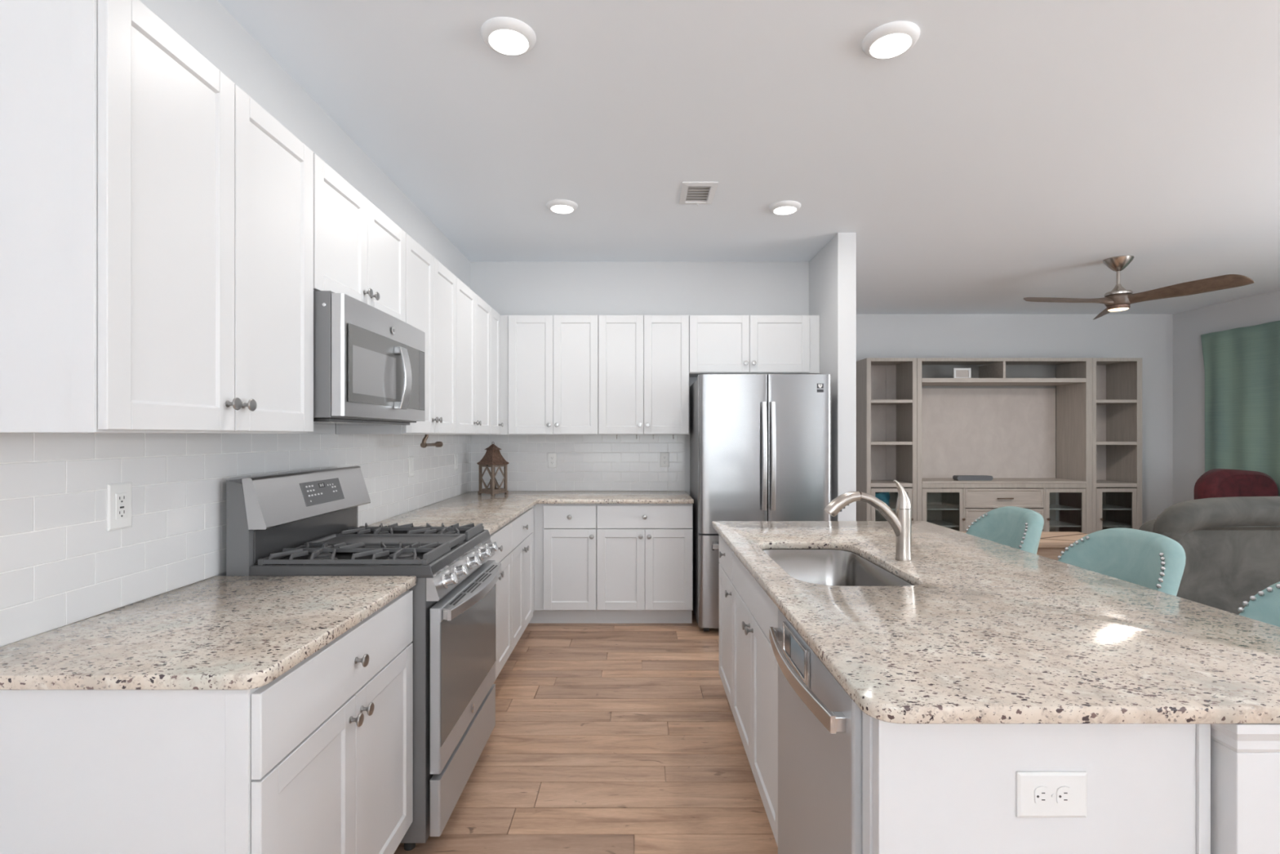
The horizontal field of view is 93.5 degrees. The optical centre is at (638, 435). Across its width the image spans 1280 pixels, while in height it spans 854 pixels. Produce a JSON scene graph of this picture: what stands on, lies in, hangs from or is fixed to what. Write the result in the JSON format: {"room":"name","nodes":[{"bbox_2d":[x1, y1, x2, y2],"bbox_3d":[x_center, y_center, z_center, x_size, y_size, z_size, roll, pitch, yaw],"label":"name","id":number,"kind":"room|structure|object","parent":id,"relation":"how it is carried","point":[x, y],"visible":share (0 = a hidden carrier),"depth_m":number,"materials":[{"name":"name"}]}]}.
{"room":"kitchen","nodes":[
{"label":"kitchen","id":0,"kind":"room"},
{"bbox_2d":[46,0,470,631],"bbox_3d":[-1.430,-0.025,0.010,0.120,2.781,10.020,0,0,0],"label":"wall","id":1,"kind":"structure","parent":0,"point":[207,26],"depth_m":2.39,"materials":[{"name":"white paint"}]},
{"bbox_2d":[106,481,132,531],"bbox_3d":[-1.360,0.185,1.579,0.008,0.121,0.074,0,0,0],"label":"wall outlet","id":2,"kind":"object","parent":1,"relation":"attached to","point":[119,495],"visible":1,"depth_m":1.57,"materials":[{"name":"white plastic"}]},
{"bbox_2d":[115,492,127,519],"bbox_3d":[-1.358,0.185,1.579,0.004,0.068,0.034,0,0,0],"label":"receptacle","id":3,"kind":"object","parent":2,"relation":"attached to","point":[121,497],"depth_m":1.58,"materials":[{"name":"grey plastic"}]},
{"bbox_2d":[0,0,313,433],"bbox_3d":[-1.195,-0.463,1.565,0.346,0.914,0.764,0,0,0],"label":"upper cabinet","id":4,"kind":"object","parent":1,"relation":"attached to","point":[157,220],"visible":1,"depth_m":1.27,"materials":[{"name":"white paint"}]},
{"bbox_2d":[0,432,471,646],"bbox_3d":[-1.367,0.223,2.976,0.006,0.458,3.848,0,0,0],"label":"backsplash","id":5,"kind":"structure","parent":1,"relation":"attached to","point":[60,565],"depth_m":1.64,"materials":[{"name":"tile"}]},
{"bbox_2d":[313,152,405,322],"bbox_3d":[-1.195,-0.696,2.332,0.346,0.448,0.768,0,0,0],"label":"upper cabinet","id":6,"kind":"object","parent":1,"relation":"attached to","point":[359,253],"visible":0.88,"depth_m":2.24,"materials":[{"name":"white paint"}]},
{"bbox_2d":[313,290,425,425],"bbox_3d":[-1.131,-0.257,2.328,0.461,0.426,0.760,0,0,0],"label":"microwave","id":7,"kind":"object","parent":6,"relation":"attached to","point":[369,363],"visible":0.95,"depth_m":2.09,"materials":[{"name":"grey metal"}]},
{"bbox_2d":[335,232,456,434],"bbox_3d":[-1.195,-0.463,3.094,0.346,0.914,0.753,0,0,0],"label":"upper cabinet","id":8,"kind":"object","parent":1,"relation":"attached to","point":[430,286],"visible":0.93,"depth_m":3.06,"materials":[{"name":"white paint"}]},
{"bbox_2d":[420,434,443,448],"bbox_3d":[-1.113,0.029,3.244,0.037,0.072,0.272,0,0,0],"label":"paper towel holder","id":9,"kind":"object","parent":8,"relation":"attached to","point":[438,444],"visible":0.96,"depth_m":3.13,"materials":[{"name":"brown metal"}]},
{"bbox_2d":[408,456,413,476],"bbox_3d":[-1.360,0.186,3.600,0.008,0.121,0.074,0,0,0],"label":"light switch","id":10,"kind":"object","parent":1,"relation":"attached to","point":[411,459],"visible":1,"depth_m":3.58,"materials":[{"name":"white plastic"}]},
{"bbox_2d":[454,453,457,470],"bbox_3d":[-1.360,0.194,4.490,0.008,0.121,0.074,0,0,0],"label":"light switch","id":11,"kind":"object","parent":1,"relation":"attached to","point":[455,454],"visible":1,"depth_m":4.48,"materials":[{"name":"white plastic"}]},
{"bbox_2d":[453,276,490,434],"bbox_3d":[-1.195,-0.463,3.871,0.346,0.914,0.800,0,0,0],"label":"upper cabinet","id":12,"kind":"object","parent":1,"relation":"attached to","point":[473,313],"visible":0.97,"depth_m":3.80,"materials":[{"name":"white paint"}]},
{"bbox_2d":[456,306,502,435],"bbox_3d":[-1.195,-0.463,4.585,0.346,0.914,0.625,0,0,0],"label":"upper cabinet","id":13,"kind":"object","parent":1,"relation":"attached to","point":[495,316],"visible":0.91,"depth_m":4.43,"materials":[{"name":"white paint"}]},
{"bbox_2d":[393,609,777,853],"bbox_3d":[2.322,1.406,1.005,8.046,0.080,12.250,0,0,0],"label":"floor","id":14,"kind":"structure","parent":0,"point":[605,738],"depth_m":2.56,"materials":[{"name":"brown wood"}]},
{"bbox_2d":[0,590,413,853],"bbox_3d":[-1.034,0.924,1.548,0.668,0.883,0.789,0,0,0],"label":"base cabinet","id":15,"kind":"object","parent":14,"relation":"on","point":[317,757],"visible":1,"depth_m":1.16,"materials":[{"name":"white paint"}]},
{"bbox_2d":[0,575,416,689],"bbox_3d":[-1.043,0.467,1.540,0.654,0.030,0.806,0,0,0],"label":"countertop","id":16,"kind":"structure","parent":15,"relation":"on","point":[216,632],"depth_m":1.36,"materials":[{"name":"stone"}]},
{"bbox_2d":[226,466,501,850],"bbox_3d":[-0.956,0.751,2.325,0.758,1.230,0.759,0,0,0],"label":"gas range","id":17,"kind":"object","parent":14,"relation":"on","point":[300,523],"visible":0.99,"depth_m":2.08,"materials":[{"name":"grey metal"}]},
{"bbox_2d":[318,482,324,488],"bbox_3d":[-1.234,0.193,2.343,0.006,0.017,0.044,0,0,0],"label":"clock","id":18,"kind":"object","parent":17,"relation":"on","point":[321,485],"depth_m":2.34,"materials":[{"name":"white"}]},
{"bbox_2d":[248,529,490,577],"bbox_3d":[-0.964,0.441,2.325,0.596,0.040,0.759,0,0,0],"label":"cooktop","id":19,"kind":"object","parent":17,"relation":"in","point":[438,565],"depth_m":2.04,"materials":[{"name":"grey metal"}]},
{"bbox_2d":[487,522,511,680],"bbox_3d":[-1.034,0.924,3.087,0.668,0.883,0.743,0,0,0],"label":"base cabinet","id":20,"kind":"object","parent":14,"relation":"on","point":[503,536],"visible":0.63,"depth_m":3.27,"materials":[{"name":"white paint"}]},
{"bbox_2d":[368,491,693,534],"bbox_3d":[-0.489,0.467,3.806,1.760,0.030,2.188,0,0,0],"label":"countertop","id":21,"kind":"structure","parent":20,"relation":"on","point":[495,512],"depth_m":4.11,"materials":[{"name":"stone"}]},
{"bbox_2d":[476,441,509,495],"bbox_3d":[-1.118,0.249,4.620,0.170,0.405,0.170,0,0,33],"label":"lantern","id":22,"kind":"object","parent":21,"relation":"on","point":[492,458],"visible":1,"depth_m":4.58,"materials":[{"name":"brown wood"}]},
{"bbox_2d":[489,479,496,489],"bbox_3d":[-1.118,0.378,4.620,0.048,0.091,0.048,0,0,33],"label":"candle","id":23,"kind":"object","parent":22,"relation":"on","point":[490,479],"depth_m":4.60,"materials":[{"name":"white wax"}]},
{"bbox_2d":[509,506,533,651],"bbox_3d":[-1.034,0.924,3.885,0.668,0.883,0.850,0,0,0],"label":"base cabinet","id":24,"kind":"object","parent":14,"relation":"on","point":[522,526],"visible":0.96,"depth_m":3.75,"materials":[{"name":"white paint"}]},
{"bbox_2d":[528,503,597,622],"bbox_3d":[-0.559,0.924,4.577,0.518,0.883,0.630,0,0,0],"label":"base cabinet","id":25,"kind":"object","parent":14,"relation":"on","point":[565,535],"visible":0.97,"depth_m":4.30,"materials":[{"name":"white paint"}]},
{"bbox_2d":[596,503,693,622],"bbox_3d":[0.044,0.924,4.577,0.688,0.883,0.630,0,0,0],"label":"base cabinet","id":26,"kind":"object","parent":14,"relation":"on","point":[645,551],"visible":0.98,"depth_m":4.29,"materials":[{"name":"white paint"}]},
{"bbox_2d":[719,535,733,711],"bbox_3d":[0.693,0.924,2.926,0.604,0.884,0.457,0,0,0],"label":"base cabinet","id":27,"kind":"object","parent":14,"relation":"on","point":[726,584],"visible":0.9,"depth_m":2.92,"materials":[{"name":"white paint"}]},
{"bbox_2d":[732,551,777,846],"bbox_3d":[0.693,0.924,2.244,0.604,0.884,0.905,0,0,0],"label":"base cabinet","id":28,"kind":"object","parent":14,"relation":"on","point":[754,662],"visible":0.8,"depth_m":2.17,"materials":[{"name":"white paint"}]},
{"bbox_2d":[711,520,1279,724],"bbox_3d":[0.953,0.467,2.094,1.130,0.030,2.182,0,0,0],"label":"countertop","id":29,"kind":"structure","parent":28,"relation":"on","point":[986,631],"depth_m":1.34,"materials":[{"name":"stone"}]},
{"bbox_2d":[762,548,914,586],"bbox_3d":[0.689,0.583,2.186,0.433,0.201,0.788,0,0,0],"label":"sink","id":30,"kind":"object","parent":29,"relation":"in","point":[828,566],"visible":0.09,"depth_m":2.55,"materials":[{"name":"silver metal"}]},
{"bbox_2d":[824,480,911,561],"bbox_3d":[0.833,0.306,2.185,0.315,0.292,0.057,0,0,0],"label":"faucet","id":31,"kind":"object","parent":29,"relation":"on","point":[900,521],"visible":1,"depth_m":2.17,"materials":[{"name":"silver metal"}]},
{"bbox_2d":[689,373,831,631],"bbox_3d":[0.870,0.473,4.458,0.916,1.784,0.833,0,0,0],"label":"refrigerator","id":32,"kind":"object","parent":14,"relation":"on","point":[761,444],"visible":0.76,"depth_m":4.11,"materials":[{"name":"grey metal"}]},
{"bbox_2d":[768,608,862,853],"bbox_3d":[0.661,0.930,1.438,0.622,0.872,0.612,0,0,0],"label":"dishwasher","id":33,"kind":"object","parent":14,"relation":"on","point":[820,726],"visible":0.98,"depth_m":1.36,"materials":[{"name":"grey metal"}]},
{"bbox_2d":[862,711,872,853],"bbox_3d":[0.428,0.924,1.111,0.016,0.884,0.038,0,0,0],"label":"strip","id":34,"kind":"object","parent":14,"relation":"on","point":[867,719],"visible":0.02,"depth_m":1.10,"materials":[{"name":"white paint"}]},
{"bbox_2d":[856,357,916,520],"bbox_3d":[2.736,0.264,6.732,0.544,2.204,0.516,0,0,0],"label":"bookcase","id":35,"kind":"object","parent":14,"relation":"on","point":[886,387],"visible":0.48,"depth_m":6.75,"materials":[{"name":"grey wood"}]},
{"bbox_2d":[875,492,889,506],"bbox_3d":[2.676,0.702,6.700,0.244,0.184,0.199,0,0,0],"label":"folded cloth","id":36,"kind":"object","parent":35,"relation":"on","point":[883,496],"visible":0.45,"depth_m":6.61,"materials":[{"name":"blue fabric"}]},
{"bbox_2d":[916,357,1092,560],"bbox_3d":[3.957,0.264,6.732,1.894,2.204,0.516,0,0,0],"label":"media console","id":37,"kind":"object","parent":14,"relation":"on","point":[998,422],"visible":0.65,"depth_m":6.94,"materials":[{"name":"grey wood"}]},
{"bbox_2d":[926,520,959,527],"bbox_3d":[3.285,0.989,6.755,0.445,0.016,0.410,0,0,0],"label":"shelf","id":38,"kind":"object","parent":37,"relation":"attached to","point":[946,523],"depth_m":6.69,"materials":[{"name":"grey"}]},
{"bbox_2d":[926,504,959,510],"bbox_3d":[3.285,0.803,6.755,0.445,0.016,0.410,0,0,0],"label":"shelf","id":39,"kind":"object","parent":37,"relation":"attached to","point":[929,507],"depth_m":6.66,"materials":[{"name":"grey"}]},
{"bbox_2d":[952,368,970,377],"bbox_3d":[3.574,-0.683,6.650,0.190,0.122,0.020,0,0,0],"label":"picture frame","id":40,"kind":"object","parent":37,"relation":"on","point":[957,372],"visible":0.8,"depth_m":6.65,"materials":[{"name":"white"}]},
{"bbox_2d":[955,369,968,377],"bbox_3d":[3.574,-0.683,6.653,0.140,0.078,0.010,0,0,0],"label":"picture","id":41,"kind":"object","parent":40,"relation":"attached to","point":[959,373],"depth_m":6.65},
{"bbox_2d":[952,475,992,480],"bbox_3d":[3.693,0.467,6.650,0.390,0.052,0.100,0,0,0],"label":"cable box","id":42,"kind":"object","parent":37,"relation":"on","point":[961,477],"visible":1,"depth_m":6.60,"materials":[{"name":"grey plastic"}]},
{"bbox_2d":[921,377,1085,386],"bbox_3d":[3.949,-0.598,6.736,1.774,0.047,0.469,0,0,0],"label":"shelf","id":43,"kind":"object","parent":37,"relation":"attached to","point":[925,381],"depth_m":6.50,"materials":[{"name":"grey wood"}]},
{"bbox_2d":[1049,520,1080,527],"bbox_3d":[4.616,0.989,6.755,0.438,0.016,0.410,0,0,0],"label":"shelf","id":44,"kind":"object","parent":37,"relation":"attached to","point":[1053,523],"depth_m":6.63,"materials":[{"name":"grey"}]},
{"bbox_2d":[1049,504,1080,510],"bbox_3d":[4.616,0.803,6.755,0.438,0.016,0.410,0,0,0],"label":"shelf","id":45,"kind":"object","parent":37,"relation":"attached to","point":[1052,507],"depth_m":6.58,"materials":[{"name":"grey"}]},
{"bbox_2d":[965,506,1044,554],"bbox_3d":[1.641,0.860,2.969,0.552,1.012,0.531,0,0,2],"label":"bar stool","id":46,"kind":"object","parent":14,"relation":"on","point":[1017,527],"visible":0.28,"depth_m":2.95,"materials":[{"name":"teal fabric"}]},
{"bbox_2d":[961,531,1088,559],"bbox_3d":[3.450,1.128,5.270,1.247,0.476,0.620,0,0,0],"label":"coffee table","id":47,"kind":"object","parent":14,"relation":"on","point":[1051,545],"visible":0.06,"depth_m":5.05,"materials":[{"name":"brown wood"}]},
{"bbox_2d":[872,717,1210,853],"bbox_3d":[0.714,0.924,1.073,0.579,0.884,0.037,0,0,0],"label":"island end panel","id":48,"kind":"object","parent":14,"relation":"on","point":[938,788],"depth_m":1.06,"materials":[{"name":"white paint"}]},
{"bbox_2d":[1016,770,1087,817],"bbox_3d":[0.728,0.632,1.058,0.123,0.080,0.008,0,0,0],"label":"wall outlet","id":49,"kind":"object","parent":48,"relation":"attached to","point":[1039,793],"visible":1,"depth_m":1.06,"materials":[{"name":"white plastic"}]},
{"bbox_2d":[1034,786,1050,805],"bbox_3d":[0.708,0.632,1.055,0.027,0.034,0.003,0,0,0],"label":"receptacle","id":50,"kind":"object","parent":49,"relation":"attached to","point":[1042,793],"depth_m":1.05,"materials":[{"name":"white plastic"}]},
{"bbox_2d":[1056,786,1072,805],"bbox_3d":[0.747,0.632,1.055,0.027,0.034,0.003,0,0,0],"label":"receptacle","id":51,"kind":"object","parent":49,"relation":"attached to","point":[1064,793],"depth_m":1.05,"materials":[{"name":"white plastic"}]},
{"bbox_2d":[1092,357,1142,532],"bbox_3d":[5.174,0.264,6.732,0.536,2.204,0.516,0,0,0],"label":"bookcase","id":52,"kind":"object","parent":14,"relation":"on","point":[1117,382],"visible":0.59,"depth_m":6.66,"materials":[{"name":"grey wood"}]},
{"bbox_2d":[1057,527,1186,595],"bbox_3d":[1.641,0.860,2.250,0.552,1.012,0.531,0,0,0],"label":"bar stool","id":53,"kind":"object","parent":14,"relation":"on","point":[1152,560],"visible":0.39,"depth_m":2.23,"materials":[{"name":"teal fabric"}]},
{"bbox_2d":[1138,496,1279,614],"bbox_3d":[4.490,0.881,4.247,2.240,0.971,0.847,0,0,0],"label":"sofa","id":54,"kind":"object","parent":14,"relation":"on","point":[1231,545],"visible":0.41,"depth_m":3.88,"materials":[{"name":"grey fabric"}]},
{"bbox_2d":[1193,468,1278,499],"bbox_3d":[5.780,0.845,5.553,0.660,1.042,0.745,0,0,0],"label":"armchair","id":55,"kind":"object","parent":14,"relation":"on","point":[1215,482],"visible":0.12,"depth_m":5.71,"materials":[{"name":"red fabric"}]},
{"bbox_2d":[1210,724,1279,853],"bbox_3d":[1.099,0.924,1.047,0.201,0.884,0.086,0,0,0],"label":"island column","id":56,"kind":"structure","parent":14,"relation":"on","point":[1245,758],"depth_m":1.02,"materials":[{"name":"white paint"}]},
{"bbox_2d":[1238,581,1279,626],"bbox_3d":[1.641,0.860,1.500,0.552,1.012,0.531,0,0,0],"label":"bar stool","id":57,"kind":"object","parent":14,"relation":"on","point":[1264,606],"visible":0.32,"depth_m":1.70,"materials":[{"name":"teal fabric"}]},
{"bbox_2d":[470,262,808,494],"bbox_3d":[0.009,-0.025,4.960,2.757,2.781,0.120,0,0,0],"label":"wall","id":58,"kind":"structure","parent":0,"point":[509,288],"depth_m":4.90,"materials":[{"name":"white paint"}]},
{"bbox_2d":[498,315,598,435],"bbox_3d":[-0.689,-0.463,4.726,0.762,0.914,0.344,0,0,0],"label":"upper cabinet","id":59,"kind":"object","parent":58,"relation":"attached to","point":[548,364],"visible":1,"depth_m":4.59,"materials":[{"name":"white paint"}]},
{"bbox_2d":[547,453,556,467],"bbox_3d":[-0.703,0.201,4.890,0.074,0.121,0.008,0,0,0],"label":"wall outlet","id":60,"kind":"object","parent":58,"relation":"attached to","point":[552,457],"visible":1,"depth_m":4.89,"materials":[{"name":"white plastic"}]},
{"bbox_2d":[471,435,684,490],"bbox_3d":[-0.494,0.223,4.897,1.740,0.458,0.006,0,0,0],"label":"backsplash","id":61,"kind":"structure","parent":58,"relation":"attached to","point":[584,462],"depth_m":4.89,"materials":[{"name":"tile"}]},
{"bbox_2d":[598,315,688,435],"bbox_3d":[0.039,-0.463,4.727,0.694,0.914,0.346,0,0,0],"label":"upper cabinet","id":62,"kind":"object","parent":58,"relation":"attached to","point":[643,360],"visible":1,"depth_m":4.59,"materials":[{"name":"white paint"}]},
{"bbox_2d":[660,452,669,466],"bbox_3d":[0.211,0.196,4.890,0.074,0.121,0.008,0,0,0],"label":"wall outlet","id":63,"kind":"object","parent":58,"relation":"attached to","point":[664,456],"visible":1,"depth_m":4.89,"materials":[{"name":"white plastic"}]},
{"bbox_2d":[688,315,819,377],"bbox_3d":[0.885,-0.698,4.727,0.999,0.444,0.346,0,0,0],"label":"upper cabinet","id":64,"kind":"object","parent":58,"relation":"attached to","point":[718,344],"visible":0.98,"depth_m":4.59,"materials":[{"name":"white paint"}]},
{"bbox_2d":[217,0,1279,314],"bbox_3d":[2.428,-1.465,1.005,7.835,0.100,12.250,0,0,0],"label":"ceiling","id":65,"kind":"structure","parent":0,"point":[1018,148],"depth_m":2.80,"materials":[{"name":"white paint"}]},
{"bbox_2d":[480,17,536,56],"bbox_3d":[-0.460,-1.399,2.130,0.192,0.032,0.192,0,0,0],"label":"recessed light","id":66,"kind":"object","parent":65,"relation":"in","point":[506,36],"visible":1,"depth_m":2.10,"materials":[{"name":"white paint"}]},
{"bbox_2d":[546,199,577,213],"bbox_3d":[-0.470,-1.399,3.700,0.192,0.032,0.192,0,0,0],"label":"recessed light","id":67,"kind":"object","parent":65,"relation":"in","point":[557,206],"visible":1,"depth_m":3.65,"materials":[{"name":"white plastic"}]},
{"bbox_2d":[679,182,718,205],"bbox_3d":[0.345,-1.405,3.510,0.200,0.020,0.310,0,0,0],"label":"ceiling vent","id":68,"kind":"object","parent":65,"relation":"in","point":[697,193],"visible":1,"depth_m":3.50,"materials":[{"name":"white metal"}]},
{"bbox_2d":[768,200,800,214],"bbox_3d":[0.905,-1.399,3.720,0.192,0.032,0.192,0,0,0],"label":"recessed light","id":69,"kind":"object","parent":65,"relation":"in","point":[784,207],"visible":1,"depth_m":3.67,"materials":[{"name":"white plastic"}]},
{"bbox_2d":[862,21,919,59],"bbox_3d":[0.900,-1.399,2.150,0.192,0.032,0.192,0,0,0],"label":"recessed light","id":70,"kind":"object","parent":65,"relation":"in","point":[893,39],"visible":1,"depth_m":2.12,"materials":[{"name":"white plastic"}]},
{"bbox_2d":[1022,255,1254,319],"bbox_3d":[3.679,-1.207,4.840,1.212,0.415,1.358,0,0,0],"label":"ceiling fan","id":71,"kind":"object","parent":65,"relation":"hanging from","point":[1119,299],"visible":1,"depth_m":4.72,"materials":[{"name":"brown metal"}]},
{"bbox_2d":[808,232,856,520],"bbox_3d":[1.452,-0.025,5.600,0.129,2.781,2.820,0,0,0],"label":"wall partition","id":72,"kind":"structure","parent":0,"point":[833,269],"depth_m":4.19,"materials":[{"name":"white paint"}]},
{"bbox_2d":[856,314,1173,531],"bbox_3d":[3.870,-0.025,7.070,4.709,2.781,0.120,0,0,0],"label":"wall","id":73,"kind":"structure","parent":0,"point":[1149,337],"depth_m":7.01,"materials":[{"name":"white paint"}]},
{"bbox_2d":[1173,289,1279,504],"bbox_3d":[6.285,-0.025,1.065,0.120,2.781,12.130,0,0,0],"label":"wall","id":74,"kind":"structure","parent":0,"point":[1188,373],"depth_m":6.76,"materials":[{"name":"white paint"}]},
{"bbox_2d":[1200,320,1279,496],"bbox_3d":[6.157,0.099,5.450,0.062,2.414,2.300,0,0,0],"label":"curtain","id":75,"kind":"object","parent":74,"relation":"hanging from","point":[1242,365],"visible":0.59,"depth_m":6.10,"materials":[{"name":"green fabric"}]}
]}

